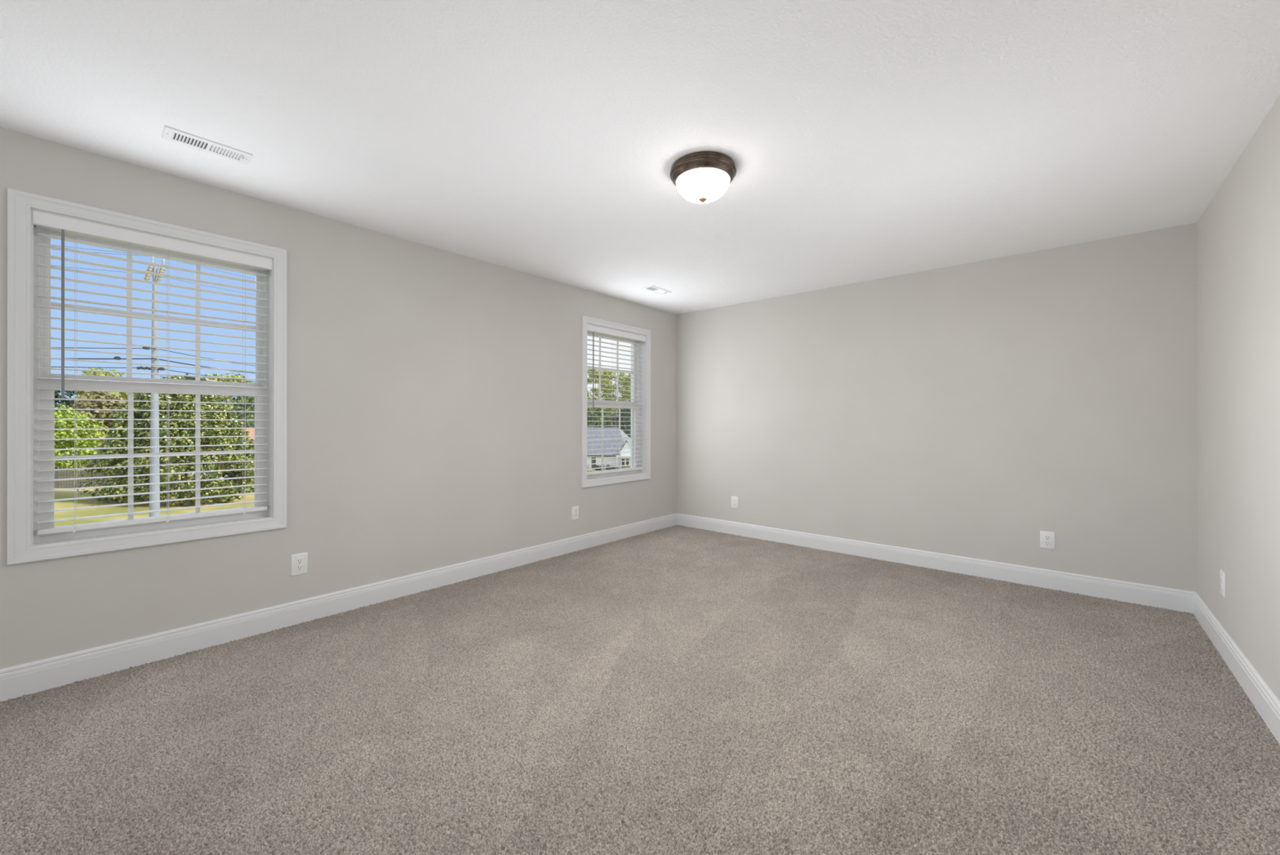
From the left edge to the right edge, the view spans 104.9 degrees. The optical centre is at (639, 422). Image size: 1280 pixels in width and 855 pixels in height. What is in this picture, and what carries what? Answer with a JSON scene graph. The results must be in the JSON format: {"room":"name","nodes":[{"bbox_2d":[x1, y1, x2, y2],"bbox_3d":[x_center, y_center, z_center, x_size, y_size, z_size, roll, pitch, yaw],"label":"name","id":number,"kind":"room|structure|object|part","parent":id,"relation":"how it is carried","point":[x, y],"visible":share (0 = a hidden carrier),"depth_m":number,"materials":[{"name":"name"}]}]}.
{"room":"empty bedroom","nodes":[
{"label":"empty bedroom","id":0,"kind":"room"},
{"bbox_2d":[0,126,676,669],"bbox_3d":[-1.942,-0.110,3.134,0.195,2.790,7.390,0,0,41],"label":"wall","id":1,"kind":"structure","parent":0,"point":[433,394],"depth_m":3.18,"materials":[{"name":"paint"}]},
{"bbox_2d":[7,187,287,564],"bbox_3d":[-2.446,-0.195,2.537,0.208,1.608,0.994,0,0,41],"label":"window","id":2,"kind":"structure","parent":1,"relation":"in","point":[24,544],"depth_m":2.34,"materials":[{"name":"white paint"}]},
{"bbox_3d":[-2.457,0.163,2.546,0.032,0.724,0.834,0,0,41],"label":"sash","id":3,"kind":"part","parent":2,"relation":"part of","materials":[{"name":"white plastic"}]},
{"bbox_2d":[32,209,271,535],"bbox_3d":[-2.413,-0.206,2.507,0.094,1.450,0.859,0,0,41],"label":"window blind","id":4,"kind":"object","parent":2,"relation":"attached to","point":[41,220],"visible":1,"depth_m":2.44,"materials":[{"name":"white plastic"}]},
{"bbox_3d":[-2.626,-0.187,2.289,0.058,1.380,0.008,0,0,41],"label":"ladder cord","id":5,"kind":"part","parent":4,"relation":"part of","materials":[{"name":"white fabric"}]},
{"bbox_3d":[-2.427,0.491,2.519,0.052,0.021,0.836,0,0,41],"label":"rail","id":6,"kind":"part","parent":4,"relation":"part of","materials":[{"name":"white plastic"}]},
{"bbox_3d":[-2.421,-0.187,2.525,0.058,1.380,0.008,0,0,41],"label":"ladder cord","id":7,"kind":"part","parent":4,"relation":"part of","materials":[{"name":"white fabric"}]},
{"bbox_3d":[-2.218,-0.187,2.759,0.058,1.380,0.008,0,0,41],"label":"ladder cord","id":8,"kind":"part","parent":4,"relation":"part of","materials":[{"name":"white fabric"}]},
{"bbox_3d":[-2.483,-0.551,2.569,0.032,0.728,0.834,0,0,41],"label":"sash","id":9,"kind":"part","parent":2,"relation":"part of","materials":[{"name":"white plastic"}]},
{"bbox_2d":[290,551,307,576],"bbox_3d":[-2.010,0.837,2.903,0.008,0.125,0.083,0,0,41],"label":"wall outlet","id":10,"kind":"object","parent":1,"relation":"attached to","point":[299,562],"visible":1,"depth_m":2.90,"materials":[{"name":"white plastic"}]},
{"bbox_2d":[296,564,302,570],"bbox_3d":[-2.008,0.857,2.901,0.003,0.028,0.034,0,0,41],"label":"receptacle","id":11,"kind":"object","parent":10,"relation":"attached to","point":[299,567],"depth_m":2.90,"materials":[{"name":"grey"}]},
{"bbox_2d":[296,558,302,563],"bbox_3d":[-2.008,0.818,2.901,0.003,0.028,0.034,0,0,41],"label":"receptacle","id":12,"kind":"object","parent":10,"relation":"attached to","point":[298,560],"depth_m":2.90,"materials":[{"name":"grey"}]},
{"bbox_2d":[0,512,676,701],"bbox_3d":[-1.864,1.118,3.066,0.016,0.135,7.000,0,0,41],"label":"baseboard","id":13,"kind":"structure","parent":1,"relation":"attached to","point":[16,681],"depth_m":2.77,"materials":[{"name":"white paint"}]},
{"bbox_2d":[571,505,578,520],"bbox_3d":[-0.594,0.837,4.532,0.008,0.125,0.083,0,0,41],"label":"wall outlet","id":14,"kind":"object","parent":1,"relation":"attached to","point":[575,510],"visible":1,"depth_m":4.53,"materials":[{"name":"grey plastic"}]},
{"bbox_2d":[581,315,650,488],"bbox_3d":[-0.285,-0.193,5.023,0.208,1.608,0.994,0,0,41],"label":"window","id":15,"kind":"structure","parent":1,"relation":"in","point":[643,423],"depth_m":5.16,"materials":[{"name":"white paint"}]},
{"bbox_3d":[-0.323,-0.549,5.055,0.032,0.728,0.834,0,0,41],"label":"sash","id":16,"kind":"part","parent":15,"relation":"part of","materials":[{"name":"white plastic"}]},
{"bbox_3d":[-0.296,0.165,5.032,0.032,0.724,0.834,0,0,41],"label":"sash","id":17,"kind":"part","parent":15,"relation":"part of","materials":[{"name":"white plastic"}]},
{"bbox_3d":[-0.322,-0.193,5.055,0.110,1.484,0.870,0,0,41],"label":"vinyl frame","id":18,"kind":"part","parent":15,"relation":"part of","materials":[{"name":"white plastic"}]},
{"bbox_2d":[586,324,645,475],"bbox_3d":[-0.252,-0.203,4.993,0.094,1.450,0.859,0,0,41],"label":"window blind","id":19,"kind":"object","parent":15,"relation":"attached to","point":[590,328],"visible":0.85,"depth_m":4.95,"materials":[{"name":"white plastic"}]},
{"bbox_3d":[-0.466,-0.185,4.775,0.058,1.380,0.008,0,0,41],"label":"ladder cord","id":20,"kind":"part","parent":19,"relation":"part of","materials":[{"name":"white fabric"}]},
{"bbox_3d":[-0.266,0.493,5.005,0.052,0.021,0.836,0,0,41],"label":"rail","id":21,"kind":"part","parent":19,"relation":"part of","materials":[{"name":"white plastic"}]},
{"bbox_3d":[-0.058,-0.185,5.245,0.058,1.380,0.008,0,0,41],"label":"ladder cord","id":22,"kind":"part","parent":19,"relation":"part of","materials":[{"name":"white fabric"}]},
{"bbox_2d":[0,524,1279,854],"bbox_3d":[-0.412,1.190,1.674,4.033,0.018,7.195,0,0,41],"label":"floor","id":23,"kind":"structure","parent":0,"point":[675,689],"depth_m":1.90,"materials":[{"name":"carpet"}]},
{"bbox_2d":[0,0,1279,314],"bbox_3d":[-0.345,-1.262,1.747,4.033,0.020,7.000,0,0,41],"label":"ceiling","id":24,"kind":"structure","parent":0,"point":[865,140],"depth_m":2.01,"materials":[{"name":"paint"}]},
{"bbox_2d":[160,124,253,164],"bbox_3d":[-1.957,-1.334,2.232,0.136,0.191,0.300,0,0,41],"label":"ceiling vent","id":25,"kind":"object","parent":24,"relation":"in","point":[169,133],"visible":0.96,"depth_m":2.22,"materials":[{"name":"white metal"}]},
{"bbox_2d":[640,284,671,294],"bbox_3d":[0.156,-1.332,4.641,0.136,0.191,0.300,0,0,41],"label":"ceiling vent","id":26,"kind":"object","parent":24,"relation":"in","point":[652,288],"visible":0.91,"depth_m":4.63,"materials":[{"name":"white metal"}]},
{"bbox_2d":[670,151,736,203],"bbox_3d":[0.310,-1.166,2.420,0.325,0.169,0.325,0,0,41],"label":"flush light","id":27,"kind":"object","parent":24,"relation":"attached to","point":[704,176],"visible":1,"depth_m":2.32,"materials":[{"name":"white glass"}]},
{"bbox_2d":[676,222,1196,591],"bbox_3d":[2.014,-0.104,4.463,4.033,2.790,0.195,0,0,41],"label":"wall","id":28,"kind":"structure","parent":0,"point":[977,409],"depth_m":3.84,"materials":[{"name":"paint"}]},
{"bbox_2d":[731,496,737,508],"bbox_3d":[1.001,0.848,5.207,0.083,0.125,0.008,0,0,41],"label":"wall outlet","id":29,"kind":"object","parent":28,"relation":"attached to","point":[734,499],"visible":1,"depth_m":5.20,"materials":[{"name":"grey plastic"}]},
{"bbox_2d":[676,512,1195,613],"bbox_3d":[1.943,1.123,4.384,4.033,0.135,0.016,0,0,41],"label":"baseboard","id":30,"kind":"structure","parent":28,"relation":"attached to","point":[1180,600],"depth_m":3.82,"materials":[{"name":"white paint"}]},
{"bbox_2d":[1040,530,1054,549],"bbox_3d":[2.927,0.847,3.533,0.083,0.125,0.008,0,0,41],"label":"wall outlet","id":31,"kind":"object","parent":28,"relation":"attached to","point":[1046,539],"visible":1,"depth_m":3.53,"materials":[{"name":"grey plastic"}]},
{"bbox_2d":[1044,540,1050,545],"bbox_3d":[2.926,0.867,3.531,0.034,0.028,0.003,0,0,41],"label":"receptacle","id":32,"kind":"object","parent":31,"relation":"attached to","point":[1046,542],"depth_m":3.53,"materials":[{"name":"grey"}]},
{"bbox_2d":[1044,535,1050,539],"bbox_3d":[2.926,0.828,3.531,0.034,0.028,0.003,0,0,41],"label":"receptacle","id":33,"kind":"object","parent":31,"relation":"attached to","point":[1046,537],"depth_m":3.53,"materials":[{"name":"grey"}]},
{"bbox_2d":[1195,94,1279,701],"bbox_3d":[1.249,-0.103,0.361,0.195,2.790,7.390,0,0,41],"label":"wall","id":34,"kind":"structure","parent":0,"point":[1238,231],"depth_m":2.26,"materials":[{"name":"paint"}]},
{"bbox_2d":[1219,568,1225,597],"bbox_3d":[3.010,0.831,2.544,0.008,0.125,0.083,0,0,41],"label":"wall outlet","id":35,"kind":"object","parent":34,"relation":"attached to","point":[1222,575],"visible":1,"depth_m":2.53,"materials":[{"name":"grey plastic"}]},
{"bbox_2d":[1192,591,1279,744],"bbox_3d":[1.168,1.124,0.430,0.016,0.135,7.000,0,0,41],"label":"baseboard","id":36,"kind":"structure","parent":34,"relation":"attached to","point":[1265,702],"depth_m":2.21,"materials":[{"name":"white paint"}]},
{"label":"outside","id":37,"kind":"structure","parent":0,"visible":0},
{"bbox_2d":[189,471,254,489],"bbox_3d":[-46.523,6.463,56.510,26.500,0.380,5.900,0,0,41],"label":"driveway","id":38,"kind":"structure","parent":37,"point":[213,472],"depth_m":58.86,"materials":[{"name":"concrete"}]},
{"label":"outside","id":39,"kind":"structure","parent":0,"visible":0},
{"bbox_3d":[-88.558,5.757,56.542,23.000,1.992,80.000,0,0,41],"label":"field","id":40,"kind":"object","parent":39,"visible":0},
{"bbox_2d":[57,391,135,464],"bbox_3d":[-70.155,0.853,64.714,8.118,10.471,8.821,0,0,41],"label":"tree","id":41,"kind":"object","parent":40,"relation":"on","point":[82,404],"visible":0.28,"depth_m":63.01,"materials":[{"name":"yellow green leaf"},{"name":"bark"}]},
{"bbox_2d":[64,368,148,443],"bbox_3d":[-79.994,-1.103,74.279,8.992,14.431,9.174,0,0,41],"label":"tree","id":42,"kind":"object","parent":40,"relation":"on","point":[122,394],"visible":0.02,"depth_m":73.17,"materials":[{"name":"olive leaf"},{"name":"bark"}]},
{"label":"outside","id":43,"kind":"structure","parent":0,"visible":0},
{"bbox_2d":[54,444,607,526],"bbox_3d":[-81.185,7.660,156.120,319.500,5.832,400.000,0,0,41],"label":"ground","id":44,"kind":"structure","parent":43,"point":[65,494],"depth_m":32.91,"materials":[{"name":"green plant"}]},
{"bbox_2d":[54,404,104,484],"bbox_3d":[-49.980,1.914,42.239,5.197,7.046,5.436,0,0,41],"label":"tree","id":45,"kind":"object","parent":44,"relation":"on","point":[58,413],"visible":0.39,"depth_m":42.70,"materials":[{"name":"green plant"}]},
{"bbox_2d":[54,390,109,453],"bbox_3d":[-91.710,-0.916,79.611,10.102,12.733,11.204,0,0,41],"label":"tree","id":46,"kind":"object","parent":44,"relation":"on","point":[68,402],"visible":0.04,"depth_m":77.71,"materials":[{"name":"green plant"}]},
{"bbox_2d":[75,426,139,476],"bbox_3d":[-54.936,3.178,51.600,5.809,5.483,5.785,0,0,41],"label":"shrub","id":47,"kind":"object","parent":44,"relation":"on","point":[103,432],"visible":0.06,"depth_m":50.89,"materials":[{"name":"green plant"}]},
{"bbox_2d":[54,470,178,488],"bbox_3d":[-47.118,4.721,39.531,0.152,2.740,14.685,0,0,41],"label":"wooden fence","id":48,"kind":"object","parent":44,"relation":"on","point":[59,474],"visible":0.06,"depth_m":40.38,"materials":[{"name":"brown wood"}]},
{"bbox_2d":[142,256,165,516],"bbox_3d":[-16.915,0.024,17.123,0.330,11.615,0.583,0,0,41],"label":"utility pole","id":49,"kind":"object","parent":44,"relation":"on","point":[154,397],"visible":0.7,"depth_m":17.07,"materials":[{"name":"wood"}]},
{"bbox_2d":[53,244,133,253],"bbox_3d":[-19.813,-7.477,23.939,2.001,5.559,24.577,0,0,-15],"label":"power line","id":50,"kind":"object","parent":49,"relation":"attached to","point":[54,245],"visible":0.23,"depth_m":15.49,"materials":[{"name":"grey"}]},
{"bbox_2d":[50,366,255,382],"bbox_3d":[-19.151,-1.976,22.093,2.529,1.075,20.456,0,0,-14],"label":"power line","id":51,"kind":"object","parent":49,"relation":"attached to","point":[137,367],"visible":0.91,"depth_m":16.68,"materials":[{"name":"grey"}]},
{"bbox_2d":[53,265,253,294],"bbox_3d":[-19.809,-6.452,23.966,1.943,4.609,24.632,0,0,-15],"label":"power line","id":52,"kind":"object","parent":49,"relation":"attached to","point":[53,265],"visible":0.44,"depth_m":16.14,"materials":[{"name":"grey"}]},
{"bbox_2d":[51,248,255,279],"bbox_3d":[-19.575,-7.111,24.078,2.285,5.289,24.745,0,0,-15],"label":"power line","id":53,"kind":"object","parent":49,"relation":"attached to","point":[51,249],"visible":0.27,"depth_m":16.60,"materials":[{"name":"grey"}]},
{"bbox_2d":[52,346,255,365],"bbox_3d":[-19.225,-2.696,22.075,2.373,1.573,20.456,0,0,-14],"label":"power line","id":54,"kind":"object","parent":49,"relation":"attached to","point":[144,348],"visible":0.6,"depth_m":16.68,"materials":[{"name":"grey"}]},
{"bbox_2d":[58,355,255,373],"bbox_3d":[-19.225,-2.341,22.074,2.389,1.460,20.462,0,0,-14],"label":"power line","id":55,"kind":"object","parent":49,"relation":"attached to","point":[117,357],"visible":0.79,"depth_m":16.74,"materials":[{"name":"grey"}]},
{"bbox_2d":[183,373,195,379],"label":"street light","id":56,"kind":"object","parent":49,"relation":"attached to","point":[193,378],"depth_m":19.23,"materials":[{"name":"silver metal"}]},
{"bbox_2d":[200,377,217,381],"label":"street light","id":57,"kind":"object","parent":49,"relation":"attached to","point":[201,379],"depth_m":19.66,"materials":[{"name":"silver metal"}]},
{"bbox_2d":[73,374,254,506],"bbox_3d":[-34.475,1.345,37.322,10.494,9.967,10.297,0,0,1],"label":"magnolia tree","id":58,"kind":"object","parent":44,"relation":"on","point":[123,424],"visible":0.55,"depth_m":34.84,"materials":[{"name":"green plant"}]},
{"bbox_2d":[193,371,254,457],"bbox_3d":[-73.397,-0.995,88.227,10.371,16.134,10.642,0,0,41],"label":"tree","id":59,"kind":"object","parent":44,"relation":"on","point":[239,375],"visible":0.1,"depth_m":86.50,"materials":[{"name":"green plant"}]},
{"bbox_2d":[229,395,254,427],"bbox_3d":[-62.816,0.647,81.811,9.222,12.809,9.222,0,0,41],"label":"tree","id":60,"kind":"object","parent":44,"relation":"on","point":[249,399],"visible":0.17,"depth_m":78.99,"materials":[{"name":"green plant"}]},
{"bbox_2d":[235,428,254,474],"bbox_3d":[-49.894,3.856,68.252,8.800,6.100,9.600,0,0,41],"label":"house","id":61,"kind":"structure","parent":44,"relation":"on","point":[251,431],"depth_m":65.03,"materials":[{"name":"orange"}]},
{"bbox_2d":[586,407,610,426],"bbox_3d":[-8.704,2.500,96.581,8.592,11.507,8.264,0,0,41],"label":"tree","id":62,"kind":"object","parent":44,"relation":"on","point":[597,415],"visible":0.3,"depth_m":94.63,"materials":[{"name":"green plant"}]},
{"bbox_2d":[592,464,604,471],"bbox_3d":[-6.145,6.807,72.969,1.961,1.130,1.932,0,0,28],"label":"bush","id":63,"kind":"object","parent":44,"relation":"on","point":[597,465],"visible":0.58,"depth_m":72.84,"materials":[{"name":"green plant"}]},
{"bbox_2d":[586,368,617,425],"bbox_3d":[-9.157,-1.947,105.132,10.643,19.488,10.367,0,0,41],"label":"tree","id":64,"kind":"object","parent":44,"relation":"on","point":[602,381],"visible":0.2,"depth_m":103.63,"materials":[{"name":"green plant"}]},
{"bbox_2d":[586,426,631,468],"bbox_3d":[-8.204,4.213,83.173,18.870,6.750,11.950,0,0,16],"label":"house","id":65,"kind":"structure","parent":44,"relation":"on","point":[607,430],"depth_m":79.50,"materials":[{"name":"white"}]},
{"bbox_2d":[591,371,631,425],"bbox_3d":[-5.349,-2.305,116.588,10.513,20.556,11.467,0,0,41],"label":"tree","id":66,"kind":"object","parent":44,"relation":"on","point":[613,373],"visible":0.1,"depth_m":114.67,"materials":[{"name":"green plant"}]},
{"bbox_2d":[605,464,618,469],"bbox_3d":[-4.120,6.856,73.171,2.818,1.086,1.989,0,0,41],"label":"bush","id":67,"kind":"object","parent":44,"relation":"on","point":[610,468],"visible":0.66,"depth_m":73.06,"materials":[{"name":"green plant"}]},
{"bbox_2d":[608,408,631,437],"bbox_3d":[-1.659,2.601,95.769,8.591,11.367,8.919,0,0,41],"label":"tree","id":68,"kind":"object","parent":44,"relation":"on","point":[624,420],"visible":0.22,"depth_m":94.31,"materials":[{"name":"green plant"}]},
{"bbox_2d":[615,373,631,429],"bbox_3d":[0.436,-1.502,105.726,10.377,18.831,10.378,0,0,41],"label":"tree","id":69,"kind":"object","parent":44,"relation":"on","point":[626,397],"visible":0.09,"depth_m":104.72,"materials":[{"name":"green plant"}]},
{"bbox_2d":[621,463,631,468],"bbox_3d":[-1.877,6.792,72.550,1.938,1.248,1.868,0,0,9],"label":"bush","id":70,"kind":"object","parent":44,"relation":"on","point":[626,466],"visible":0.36,"depth_m":72.26,"materials":[{"name":"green plant"}]}
]}

